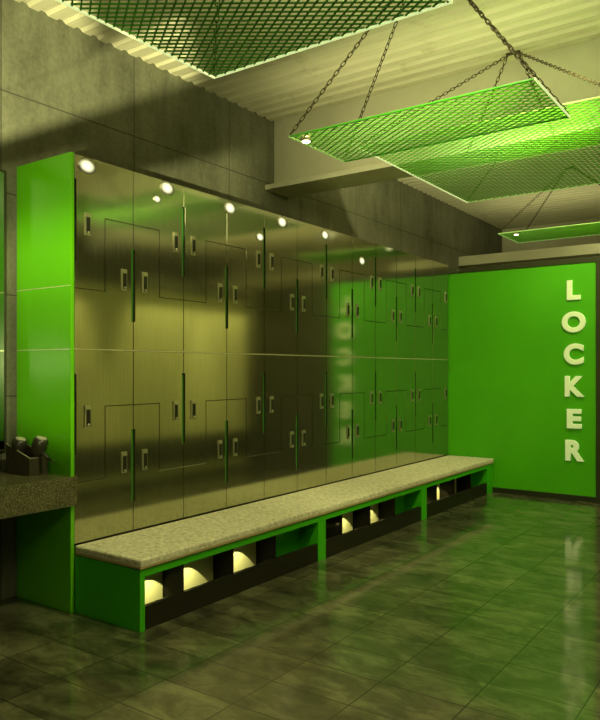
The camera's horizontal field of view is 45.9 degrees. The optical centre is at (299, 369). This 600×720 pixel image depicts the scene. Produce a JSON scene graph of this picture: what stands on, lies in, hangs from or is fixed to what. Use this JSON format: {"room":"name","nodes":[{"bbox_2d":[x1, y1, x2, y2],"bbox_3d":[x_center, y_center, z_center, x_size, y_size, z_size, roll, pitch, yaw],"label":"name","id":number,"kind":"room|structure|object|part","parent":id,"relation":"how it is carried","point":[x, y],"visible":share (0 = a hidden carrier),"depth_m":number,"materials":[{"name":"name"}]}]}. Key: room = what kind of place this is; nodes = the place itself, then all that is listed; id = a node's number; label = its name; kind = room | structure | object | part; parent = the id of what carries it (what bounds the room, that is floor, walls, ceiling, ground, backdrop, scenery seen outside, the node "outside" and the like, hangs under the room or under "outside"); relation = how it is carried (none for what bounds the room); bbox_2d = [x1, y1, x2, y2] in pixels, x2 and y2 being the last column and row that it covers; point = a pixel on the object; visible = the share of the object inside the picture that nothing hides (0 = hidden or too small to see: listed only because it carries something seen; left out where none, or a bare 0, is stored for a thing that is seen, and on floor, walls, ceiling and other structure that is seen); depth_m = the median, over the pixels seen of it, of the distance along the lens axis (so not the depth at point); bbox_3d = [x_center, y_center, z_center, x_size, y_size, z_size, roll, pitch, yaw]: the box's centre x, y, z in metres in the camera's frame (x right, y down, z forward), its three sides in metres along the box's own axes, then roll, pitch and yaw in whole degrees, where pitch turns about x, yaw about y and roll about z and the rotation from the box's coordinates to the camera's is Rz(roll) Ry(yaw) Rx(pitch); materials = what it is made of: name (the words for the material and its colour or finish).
{"room":"locker room","nodes":[
{"label":"locker room","id":0,"kind":"room"},
{"bbox_2d":[0,0,501,600],"bbox_3d":[-0.734,-0.448,5.905,0.100,3.695,13.800,0,0,35],"label":"wall","id":1,"kind":"structure","parent":0,"point":[64,89],"depth_m":5.20,"materials":[{"name":"concrete"}]},
{"bbox_2d":[0,169,5,451],"bbox_3d":[-2.396,-0.360,3.452,0.013,1.704,2.099,0,0,35],"label":"wall mirror","id":2,"kind":"object","parent":1,"relation":"attached to","point":[2,172],"visible":0.97,"depth_m":4.29,"materials":[{"name":"green mirror"}]},
{"bbox_2d":[0,171,3,448],"bbox_3d":[-2.398,-0.360,3.453,0.009,1.680,2.075,0,0,35],"label":"mirror glass","id":3,"kind":"object","parent":2,"relation":"attached to","point":[1,172],"depth_m":4.28,"materials":[{"name":"green"}]},
{"bbox_2d":[459,243,599,267],"bbox_3d":[5.153,-1.540,8.126,6.956,0.130,0.220,0,0,35],"label":"beam","id":4,"kind":"structure","parent":1,"relation":"attached to","point":[588,250],"depth_m":9.46,"materials":[{"name":"beige paint"}]},
{"bbox_2d":[0,487,599,719],"bbox_3d":[2.107,1.450,3.899,7.056,0.100,13.800,0,0,35],"label":"floor","id":5,"kind":"structure","parent":0,"point":[486,607],"depth_m":3.64,"materials":[{"name":"tile"}]},
{"bbox_2d":[0,470,76,518],"bbox_3d":[-2.169,1.006,3.300,0.555,0.789,2.288,0,0,35],"label":"countertop","id":6,"kind":"structure","parent":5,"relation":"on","point":[20,495],"depth_m":3.88,"materials":[{"name":"stone"}]},
{"bbox_2d":[6,443,46,475],"bbox_3d":[-1.615,0.523,4.183,0.235,0.176,0.120,0,0,35],"label":"caddy","id":7,"kind":"object","parent":6,"relation":"on","point":[21,464],"visible":0.77,"depth_m":4.13,"materials":[{"name":"brown plastic"}]},
{"bbox_2d":[10,436,26,465],"bbox_3d":[-1.664,0.483,4.184,0.106,0.180,0.087,0,0,35],"label":"hair dryer","id":8,"kind":"object","parent":7,"relation":"in","point":[18,443],"visible":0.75,"depth_m":4.15,"materials":[{"name":"grey plastic"}]},
{"bbox_2d":[15,436,26,440],"bbox_3d":[-1.647,0.406,4.177,0.063,0.026,0.066,0,0,35],"label":"grille","id":9,"kind":"object","parent":8,"relation":"attached to","point":[18,438],"depth_m":4.16,"materials":[{"name":"silver"}]},
{"bbox_2d":[31,436,53,462],"bbox_3d":[-1.495,0.473,4.114,0.178,0.180,0.087,0,0,35],"label":"hair dryer","id":10,"kind":"object","parent":7,"relation":"in","point":[39,444],"visible":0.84,"depth_m":4.10,"materials":[{"name":"grey plastic"}]},
{"bbox_2d":[36,436,46,439],"bbox_3d":[-1.508,0.396,4.127,0.063,0.026,0.066,0,0,35],"label":"grille","id":11,"kind":"object","parent":10,"relation":"attached to","point":[37,437],"depth_m":4.11,"materials":[{"name":"silver metal"}]},
{"bbox_3d":[-1.484,0.491,4.112,0.087,0.068,0.028,0,0,24],"label":"handle","id":12,"kind":"part","parent":10,"relation":"part of","materials":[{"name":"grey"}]},
{"bbox_2d":[17,152,73,613],"bbox_3d":[-1.527,0.072,4.229,0.530,2.655,0.026,0,0,35],"label":"end panel","id":13,"kind":"object","parent":5,"relation":"on","point":[45,187],"visible":1,"depth_m":4.19,"materials":[{"name":"green"}]},
{"bbox_2d":[74,154,132,608],"bbox_3d":[-1.385,0.074,4.421,0.538,2.652,0.444,0,0,35],"label":"locker","id":14,"kind":"object","parent":5,"relation":"on","point":[103,192],"visible":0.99,"depth_m":4.25,"materials":[{"name":"silver metal"}]},
{"bbox_3d":[-1.184,-0.864,4.279,0.018,0.772,0.440,0,0,35],"label":"door","id":15,"kind":"part","parent":14,"relation":"part of","materials":[{"name":"metal"}]},
{"bbox_3d":[-1.184,-0.519,4.279,0.018,0.786,0.440,0,0,35],"label":"door","id":16,"kind":"part","parent":14,"relation":"part of","materials":[{"name":"silver metal"}]},
{"bbox_3d":[-1.184,0.268,4.279,0.018,0.772,0.440,0,0,35],"label":"door","id":17,"kind":"part","parent":14,"relation":"part of","materials":[{"name":"metal"}]},
{"bbox_3d":[-1.184,0.613,4.279,0.018,0.786,0.440,0,0,35],"label":"door","id":18,"kind":"part","parent":14,"relation":"part of","materials":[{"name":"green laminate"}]},
{"bbox_2d":[128,172,182,532],"bbox_3d":[-1.129,0.074,4.784,0.538,2.652,0.444,0,0,35],"label":"locker","id":19,"kind":"object","parent":5,"relation":"on","point":[157,224],"visible":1,"depth_m":4.63,"materials":[{"name":"silver metal"}]},
{"bbox_3d":[-0.928,-0.864,4.642,0.018,0.772,0.440,0,0,35],"label":"door","id":20,"kind":"part","parent":19,"relation":"part of","materials":[{"name":"silver metal"}]},
{"bbox_3d":[-0.928,0.613,4.642,0.018,0.786,0.440,0,0,35],"label":"door","id":21,"kind":"part","parent":19,"relation":"part of","materials":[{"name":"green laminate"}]},
{"bbox_3d":[-0.928,-0.519,4.642,0.018,0.786,0.440,0,0,35],"label":"door","id":22,"kind":"part","parent":19,"relation":"part of","materials":[{"name":"metal"}]},
{"bbox_3d":[-0.928,0.268,4.642,0.018,0.772,0.440,0,0,35],"label":"door","id":23,"kind":"part","parent":19,"relation":"part of","materials":[{"name":"silver metal"}]},
{"bbox_2d":[178,187,226,520],"bbox_3d":[-0.872,0.074,5.146,0.538,2.652,0.444,0,0,35],"label":"locker","id":24,"kind":"object","parent":5,"relation":"on","point":[204,214],"visible":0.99,"depth_m":4.99,"materials":[{"name":"silver metal"}]},
{"bbox_3d":[-0.671,-0.864,5.005,0.018,0.772,0.440,0,0,35],"label":"door","id":25,"kind":"part","parent":24,"relation":"part of","materials":[{"name":"silver metal"}]},
{"bbox_3d":[-0.671,-0.519,5.005,0.018,0.786,0.440,0,0,35],"label":"door","id":26,"kind":"part","parent":24,"relation":"part of","materials":[{"name":"silver metal"}]},
{"bbox_3d":[-0.671,0.613,5.005,0.018,0.786,0.440,0,0,35],"label":"door","id":27,"kind":"part","parent":24,"relation":"part of","materials":[{"name":"grey metal"}]},
{"bbox_3d":[-0.671,0.268,5.005,0.018,0.772,0.440,0,0,35],"label":"door","id":28,"kind":"part","parent":24,"relation":"part of","materials":[{"name":"silver metal"}]},
{"bbox_2d":[222,199,263,509],"bbox_3d":[-0.625,0.074,5.497,0.538,2.652,0.476,0,0,35],"label":"locker","id":29,"kind":"object","parent":5,"relation":"on","point":[244,223],"visible":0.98,"depth_m":5.35,"materials":[{"name":"silver metal"}]},
{"bbox_3d":[-0.415,-0.864,5.368,0.018,0.772,0.440,0,0,35],"label":"door","id":30,"kind":"part","parent":29,"relation":"part of","materials":[{"name":"silver metal"}]},
{"bbox_3d":[-0.415,-0.519,5.368,0.018,0.786,0.440,0,0,35],"label":"door","id":31,"kind":"part","parent":29,"relation":"part of","materials":[{"name":"silver metal"}]},
{"bbox_3d":[-0.415,0.268,5.368,0.018,0.772,0.440,0,0,35],"label":"door","id":32,"kind":"part","parent":29,"relation":"part of","materials":[{"name":"silver metal"}]},
{"bbox_3d":[-0.415,0.613,5.368,0.018,0.786,0.440,0,0,35],"label":"door","id":33,"kind":"part","parent":29,"relation":"part of","materials":[{"name":"grey metal"}]},
{"bbox_2d":[259,211,296,500],"bbox_3d":[-0.360,0.074,5.872,0.538,2.652,0.444,0,0,35],"label":"locker","id":34,"kind":"object","parent":5,"relation":"on","point":[280,232],"visible":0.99,"depth_m":5.71,"materials":[{"name":"silver metal"}]},
{"bbox_3d":[-0.159,-0.864,5.731,0.018,0.772,0.440,0,0,35],"label":"door","id":35,"kind":"part","parent":34,"relation":"part of","materials":[{"name":"silver metal"}]},
{"bbox_3d":[-0.159,0.268,5.731,0.018,0.772,0.440,0,0,35],"label":"door","id":36,"kind":"part","parent":34,"relation":"part of","materials":[{"name":"silver metal"}]},
{"bbox_3d":[-0.159,-0.519,5.731,0.018,0.786,0.440,0,0,35],"label":"door","id":37,"kind":"part","parent":34,"relation":"part of","materials":[{"name":"metal"}]},
{"bbox_3d":[-0.159,0.613,5.731,0.018,0.786,0.440,0,0,35],"label":"door","id":38,"kind":"part","parent":34,"relation":"part of","materials":[{"name":"grey metal"}]},
{"bbox_2d":[75,455,493,632],"bbox_3d":[0.460,1.206,6.097,0.558,0.388,5.320,0,0,35],"label":"bench","id":39,"kind":"object","parent":5,"relation":"on","point":[139,581],"visible":1,"depth_m":4.73,"materials":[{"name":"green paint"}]},
{"bbox_2d":[76,455,493,569],"bbox_3d":[0.460,1.040,6.098,0.556,0.056,5.318,0,0,35],"label":"bench top","id":40,"kind":"object","parent":39,"relation":"on","point":[157,547],"depth_m":4.86,"materials":[{"name":"beige stone"}]},
{"bbox_2d":[292,220,328,492],"bbox_3d":[-0.092,0.074,6.251,0.538,2.652,0.482,0,0,35],"label":"locker","id":41,"kind":"object","parent":5,"relation":"on","point":[311,239],"visible":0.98,"depth_m":6.07,"materials":[{"name":"silver metal"}]},
{"bbox_3d":[0.098,-0.864,6.093,0.018,0.772,0.440,0,0,35],"label":"door","id":42,"kind":"part","parent":41,"relation":"part of","materials":[{"name":"silver metal"}]},
{"bbox_3d":[0.098,-0.519,6.093,0.018,0.786,0.440,0,0,35],"label":"door","id":43,"kind":"part","parent":41,"relation":"part of","materials":[{"name":"metal"}]},
{"bbox_3d":[0.098,0.268,6.093,0.018,0.772,0.440,0,0,35],"label":"door","id":44,"kind":"part","parent":41,"relation":"part of","materials":[{"name":"silver metal"}]},
{"bbox_3d":[0.098,0.613,6.093,0.018,0.786,0.440,0,0,35],"label":"door","id":45,"kind":"part","parent":41,"relation":"part of","materials":[{"name":"grey metal"}]},
{"bbox_2d":[322,229,351,485],"bbox_3d":[0.153,0.074,6.598,0.538,2.652,0.444,0,0,35],"label":"locker","id":46,"kind":"object","parent":5,"relation":"on","point":[338,373],"visible":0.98,"depth_m":6.43,"materials":[{"name":"silver metal"}]},
{"bbox_3d":[0.354,-0.864,6.456,0.018,0.772,0.440,0,0,35],"label":"door","id":47,"kind":"part","parent":46,"relation":"part of","materials":[{"name":"grey metal"}]},
{"bbox_3d":[0.354,-0.519,6.456,0.018,0.786,0.440,0,0,35],"label":"door","id":48,"kind":"part","parent":46,"relation":"part of","materials":[{"name":"grey metal"}]},
{"bbox_3d":[0.354,0.268,6.456,0.018,0.772,0.440,0,0,35],"label":"door","id":49,"kind":"part","parent":46,"relation":"part of","materials":[{"name":"grey metal"}]},
{"bbox_3d":[0.354,0.613,6.456,0.018,0.786,0.440,0,0,35],"label":"door","id":50,"kind":"part","parent":46,"relation":"part of","materials":[{"name":"grey metal"}]},
{"bbox_2d":[348,237,374,478],"bbox_3d":[0.409,0.074,6.961,0.538,2.652,0.444,0,0,35],"label":"locker","id":51,"kind":"object","parent":5,"relation":"on","point":[363,252],"visible":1,"depth_m":6.79,"materials":[{"name":"silver metal"}]},
{"bbox_3d":[0.610,-0.864,6.819,0.018,0.772,0.440,0,0,35],"label":"door","id":52,"kind":"part","parent":51,"relation":"part of","materials":[{"name":"grey metal"}]},
{"bbox_3d":[0.610,-0.519,6.819,0.018,0.786,0.440,0,0,35],"label":"door","id":53,"kind":"part","parent":51,"relation":"part of","materials":[{"name":"grey metal"}]},
{"bbox_3d":[0.610,0.613,6.819,0.018,0.786,0.440,0,0,35],"label":"door","id":54,"kind":"part","parent":51,"relation":"part of","materials":[{"name":"grey metal"}]},
{"bbox_3d":[0.610,0.268,6.819,0.018,0.772,0.440,0,0,35],"label":"door","id":55,"kind":"part","parent":51,"relation":"part of","materials":[{"name":"grey metal"}]},
{"bbox_2d":[371,244,395,473],"bbox_3d":[0.666,0.074,7.324,0.538,2.652,0.444,0,0,35],"label":"locker","id":56,"kind":"object","parent":5,"relation":"on","point":[385,257],"visible":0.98,"depth_m":7.17,"materials":[{"name":"silver"}]},
{"bbox_3d":[0.866,0.613,7.182,0.018,0.786,0.440,0,0,35],"label":"door","id":57,"kind":"part","parent":56,"relation":"part of","materials":[{"name":"grey metal"}]},
{"bbox_3d":[0.866,-0.864,7.182,0.018,0.772,0.440,0,0,35],"label":"door","id":58,"kind":"part","parent":56,"relation":"part of","materials":[{"name":"grey metal"}]},
{"bbox_3d":[0.866,-0.519,7.182,0.018,0.786,0.440,0,0,35],"label":"door","id":59,"kind":"part","parent":56,"relation":"part of","materials":[{"name":"grey metal"}]},
{"bbox_3d":[0.866,0.268,7.182,0.018,0.772,0.440,0,0,35],"label":"door","id":60,"kind":"part","parent":56,"relation":"part of","materials":[{"name":"silver metal"}]},
{"bbox_2d":[392,250,414,468],"bbox_3d":[0.922,0.074,7.687,0.538,2.652,0.444,0,0,35],"label":"locker","id":61,"kind":"object","parent":5,"relation":"on","point":[405,262],"visible":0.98,"depth_m":7.51,"materials":[{"name":"silver"}]},
{"bbox_3d":[1.123,-0.864,7.545,0.018,0.772,0.440,0,0,35],"label":"door","id":62,"kind":"part","parent":61,"relation":"part of","materials":[{"name":"metal"}]},
{"bbox_3d":[1.123,-0.519,7.545,0.018,0.786,0.440,0,0,35],"label":"door","id":63,"kind":"part","parent":61,"relation":"part of","materials":[{"name":"grey metal"}]},
{"bbox_3d":[1.123,0.268,7.545,0.018,0.772,0.440,0,0,35],"label":"door","id":64,"kind":"part","parent":61,"relation":"part of","materials":[{"name":"metal"}]},
{"bbox_3d":[1.123,0.613,7.545,0.018,0.786,0.440,0,0,35],"label":"door","id":65,"kind":"part","parent":61,"relation":"part of","materials":[{"name":"silver metal"}]},
{"bbox_2d":[411,255,432,463],"bbox_3d":[1.178,0.074,8.050,0.538,2.652,0.444,0,0,35],"label":"locker","id":66,"kind":"object","parent":5,"relation":"on","point":[423,266],"visible":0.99,"depth_m":7.89,"materials":[{"name":"silver"}]},
{"bbox_3d":[1.379,-0.864,7.908,0.018,0.772,0.440,0,0,35],"label":"door","id":67,"kind":"part","parent":66,"relation":"part of","materials":[{"name":"metal"}]},
{"bbox_3d":[1.379,-0.519,7.908,0.018,0.786,0.440,0,0,35],"label":"door","id":68,"kind":"part","parent":66,"relation":"part of","materials":[{"name":"metal"}]},
{"bbox_3d":[1.379,0.268,7.908,0.018,0.772,0.440,0,0,35],"label":"door","id":69,"kind":"part","parent":66,"relation":"part of","materials":[{"name":"metal"}]},
{"bbox_3d":[1.379,0.613,7.908,0.018,0.786,0.440,0,0,35],"label":"door","id":70,"kind":"part","parent":66,"relation":"part of","materials":[{"name":"silver metal"}]},
{"bbox_2d":[429,261,447,459],"bbox_3d":[1.435,0.074,8.413,0.538,2.652,0.444,0,0,35],"label":"locker","id":71,"kind":"object","parent":5,"relation":"on","point":[440,271],"visible":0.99,"depth_m":8.26,"materials":[{"name":"silver"}]},
{"bbox_3d":[1.635,-0.519,8.271,0.018,0.786,0.440,0,0,35],"label":"door","id":72,"kind":"part","parent":71,"relation":"part of","materials":[{"name":"metal"}]},
{"bbox_3d":[1.635,0.613,8.271,0.018,0.786,0.440,0,0,35],"label":"door","id":73,"kind":"part","parent":71,"relation":"part of","materials":[{"name":"metal"}]},
{"bbox_3d":[1.635,-0.864,8.271,0.018,0.772,0.440,0,0,35],"label":"door","id":74,"kind":"part","parent":71,"relation":"part of","materials":[{"name":"metal"}]},
{"bbox_3d":[1.635,0.268,8.271,0.018,0.772,0.440,0,0,35],"label":"door","id":75,"kind":"part","parent":71,"relation":"part of","materials":[{"name":"metal"}]},
{"bbox_2d":[15,0,599,228],"bbox_3d":[2.107,-2.337,3.899,7.056,0.116,13.800,0,0,35],"label":"ceiling","id":76,"kind":"structure","parent":0,"point":[451,39],"depth_m":5.11,"materials":[{"name":"metal"}]},
{"bbox_2d":[56,0,452,78],"bbox_3d":[-0.203,-1.800,2.512,1.166,0.930,0.986,0,0,35],"label":"mesh panel","id":77,"kind":"object","parent":76,"relation":"hanging from","point":[80,9],"visible":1,"depth_m":2.75,"materials":[{"name":"green metal"}]},
{"bbox_3d":[-0.676,-1.340,2.846,0.008,0.009,0.986,0,0,35],"label":"frame rail","id":78,"kind":"part","parent":77,"relation":"part of","materials":[{"name":"green metal"}]},
{"bbox_3d":[-0.325,-1.801,2.906,0.022,0.909,0.699,0,0,-12],"label":"chain","id":79,"kind":"part","parent":77,"relation":"part of","materials":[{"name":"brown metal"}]},
{"bbox_3d":[0.079,-1.340,2.912,1.150,0.009,0.008,0,0,35],"label":"frame rail","id":80,"kind":"part","parent":77,"relation":"part of","materials":[{"name":"green metal"}]},
{"bbox_2d":[289,0,569,161],"bbox_3d":[0.683,-1.790,3.906,1.406,0.949,0.608,0,0,35],"label":"mesh panel","id":81,"kind":"object","parent":76,"relation":"hanging from","point":[369,142],"visible":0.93,"depth_m":3.84,"materials":[{"name":"green metal"}]},
{"bbox_2d":[301,135,310,142],"bbox_3d":[0.035,-1.334,4.089,0.060,0.036,0.060,0,0,35],"label":"spot lamp","id":82,"kind":"object","parent":81,"relation":"attached to","point":[304,138],"depth_m":4.07,"materials":[{"name":"white metal"}]},
{"bbox_3d":[0.113,-1.340,4.309,0.008,0.009,0.606,0,0,35],"label":"frame rail","id":83,"kind":"part","parent":81,"relation":"part of","materials":[{"name":"green metal"}]},
{"bbox_3d":[0.301,-1.802,3.989,0.737,0.907,0.022,0,0,12],"label":"chain","id":84,"kind":"part","parent":81,"relation":"part of","materials":[{"name":"brown metal"}]},
{"bbox_3d":[0.472,-1.802,4.230,0.022,0.907,0.745,0,0,-30],"label":"chain","id":85,"kind":"part","parent":81,"relation":"part of","materials":[{"name":"brown metal"}]},
{"bbox_3d":[0.511,-1.340,3.662,1.390,0.009,0.008,0,0,35],"label":"frame rail","id":86,"kind":"part","parent":81,"relation":"part of","materials":[{"name":"green metal"}]},
{"bbox_3d":[0.856,-1.340,4.150,1.390,0.009,0.008,0,0,35],"label":"frame rail","id":87,"kind":"part","parent":81,"relation":"part of","materials":[{"name":"green metal"}]},
{"bbox_3d":[0.902,-1.802,3.565,0.022,0.907,0.710,0,0,-31],"label":"chain","id":88,"kind":"part","parent":81,"relation":"part of","materials":[{"name":"brown metal"}]},
{"bbox_3d":[1.072,-1.802,3.806,0.718,0.907,0.022,0,0,10],"label":"chain","id":89,"kind":"part","parent":81,"relation":"part of","materials":[{"name":"brown metal"}]},
{"bbox_3d":[1.254,-1.340,3.503,0.008,0.009,0.606,0,0,35],"label":"frame rail","id":90,"kind":"part","parent":81,"relation":"part of","materials":[{"name":"green"}]},
{"bbox_2d":[265,38,599,197],"bbox_3d":[2.629,-1.962,4.552,6.956,0.665,0.370,0,0,35],"label":"beam","id":91,"kind":"structure","parent":76,"relation":"attached to","point":[300,169],"depth_m":5.70,"materials":[{"name":"beige paint"}]},
{"bbox_2d":[360,50,599,202],"bbox_3d":[1.661,-1.905,5.255,1.686,0.720,1.977,0,0,35],"label":"mesh panel","id":92,"kind":"object","parent":76,"relation":"hanging from","point":[553,187],"visible":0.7,"depth_m":5.20,"materials":[{"name":"green metal"}]},
{"bbox_3d":[0.975,-1.550,5.739,0.008,0.009,1.976,0,0,35],"label":"frame rail","id":93,"kind":"part","parent":92,"relation":"part of","materials":[{"name":"green"}]},
{"bbox_3d":[0.950,-1.907,5.003,1.093,0.696,0.022,0,0,-7],"label":"chain","id":94,"kind":"part","parent":92,"relation":"part of","materials":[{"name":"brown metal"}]},
{"bbox_3d":[1.347,-1.903,5.127,0.311,0.706,0.022,0,0,22],"label":"chain","id":95,"kind":"part","parent":92,"relation":"part of","materials":[{"name":"brown metal"}]},
{"bbox_3d":[1.093,-1.550,4.451,1.670,0.009,0.008,0,0,35],"label":"frame rail","id":96,"kind":"part","parent":92,"relation":"part of","materials":[{"name":"green metal"}]},
{"bbox_3d":[2.228,-1.550,6.058,1.670,0.009,0.008,0,0,35],"label":"frame rail","id":97,"kind":"part","parent":92,"relation":"part of","materials":[{"name":"green metal"}]},
{"bbox_3d":[1.649,-1.903,4.913,0.022,0.706,0.301,0,0,-41],"label":"chain","id":98,"kind":"part","parent":92,"relation":"part of","materials":[{"name":"brown metal"}]},
{"bbox_3d":[1.665,-1.907,4.498,0.022,0.696,1.086,0,0,-12],"label":"chain","id":99,"kind":"part","parent":92,"relation":"part of","materials":[{"name":"brown metal"}]},
{"bbox_2d":[498,168,599,242],"bbox_3d":[3.114,-1.895,7.876,1.616,0.739,0.717,0,0,35],"label":"mesh panel","id":100,"kind":"object","parent":76,"relation":"hanging from","point":[558,232],"visible":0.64,"depth_m":8.02,"materials":[{"name":"green metal"}]},
{"bbox_3d":[2.619,-1.906,7.992,0.746,0.699,0.022,0,0,9],"label":"chain","id":101,"kind":"part","parent":100,"relation":"part of","materials":[{"name":"brown metal"}]},
{"bbox_3d":[2.822,-1.907,8.278,0.022,0.697,0.771,0,0,-25],"label":"chain","id":102,"kind":"part","parent":100,"relation":"part of","materials":[{"name":"brown metal"}]},
{"bbox_3d":[2.910,-1.550,7.587,1.600,0.009,0.008,0,0,35],"label":"frame rail","id":103,"kind":"part","parent":100,"relation":"part of","materials":[{"name":"green metal"}]},
{"bbox_3d":[3.318,-1.550,8.165,1.600,0.009,0.008,0,0,35],"label":"frame rail","id":104,"kind":"part","parent":100,"relation":"part of","materials":[{"name":"green metal"}]},
{"bbox_2d":[445,262,595,496],"bbox_3d":[2.265,0.100,8.157,2.190,2.490,0.090,0,0,35],"label":"wall partition","id":105,"kind":"structure","parent":0,"point":[508,404],"depth_m":7.93,"materials":[{"name":"green paint"}]},
{"bbox_2d":[448,256,595,273],"bbox_3d":[2.273,-1.173,8.151,2.201,0.055,0.112,0,0,35],"label":"trim","id":106,"kind":"structure","parent":105,"relation":"attached to","point":[585,259],"depth_m":7.92,"materials":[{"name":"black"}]},
{"bbox_2d":[493,487,595,502],"bbox_3d":[2.701,1.373,7.839,1.112,0.055,0.108,0,0,35],"label":"baseboard","id":107,"kind":"structure","parent":105,"relation":"attached to","point":[495,489],"depth_m":7.78,"materials":[{"name":"black"}]},
{"bbox_2d":[567,280,580,299],"bbox_3d":[2.947,-0.859,7.608,0.134,0.213,0.024,0,0,35],"label":"letter sign","id":108,"kind":"object","parent":105,"relation":"attached to","point":[569,282],"depth_m":7.62,"materials":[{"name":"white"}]},
{"bbox_2d":[562,311,585,331],"bbox_3d":[2.947,-0.520,7.609,0.237,0.216,0.024,0,0,35],"label":"letter sign","id":109,"kind":"object","parent":105,"relation":"attached to","point":[581,317],"depth_m":7.60,"materials":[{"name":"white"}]},
{"bbox_2d":[564,343,583,364],"bbox_3d":[2.947,-0.172,7.609,0.196,0.225,0.024,0,0,35],"label":"letter sign","id":110,"kind":"object","parent":105,"relation":"attached to","point":[567,350],"depth_m":7.60,"materials":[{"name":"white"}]},
{"bbox_2d":[565,376,583,396],"bbox_3d":[2.951,0.178,7.606,0.186,0.217,0.024,0,0,35],"label":"letter sign","id":111,"kind":"object","parent":105,"relation":"attached to","point":[569,385],"depth_m":7.61,"materials":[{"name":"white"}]},
{"bbox_2d":[567,409,581,428],"bbox_3d":[2.951,0.525,7.605,0.144,0.207,0.024,0,0,35],"label":"letter sign","id":112,"kind":"object","parent":105,"relation":"attached to","point":[571,418],"depth_m":7.60,"materials":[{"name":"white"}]},
{"bbox_2d":[565,440,583,461],"bbox_3d":[2.951,0.867,7.606,0.186,0.221,0.024,0,0,35],"label":"letter sign","id":113,"kind":"object","parent":105,"relation":"attached to","point":[568,450],"depth_m":7.61,"materials":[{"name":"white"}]},
{"bbox_2d":[596,256,599,502],"bbox_3d":[3.182,0.100,7.504,0.060,2.600,0.120,0,0,35],"label":"trim","id":114,"kind":"structure","parent":105,"relation":"attached to","point":[597,257],"depth_m":7.46,"materials":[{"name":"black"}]},
{"bbox_2d":[502,217,599,264],"bbox_3d":[6.157,-0.448,9.547,6.956,3.695,0.100,0,0,35],"label":"wall","id":115,"kind":"structure","parent":0,"point":[508,245],"depth_m":11.09,"materials":[{"name":"beige paint"}]}
]}

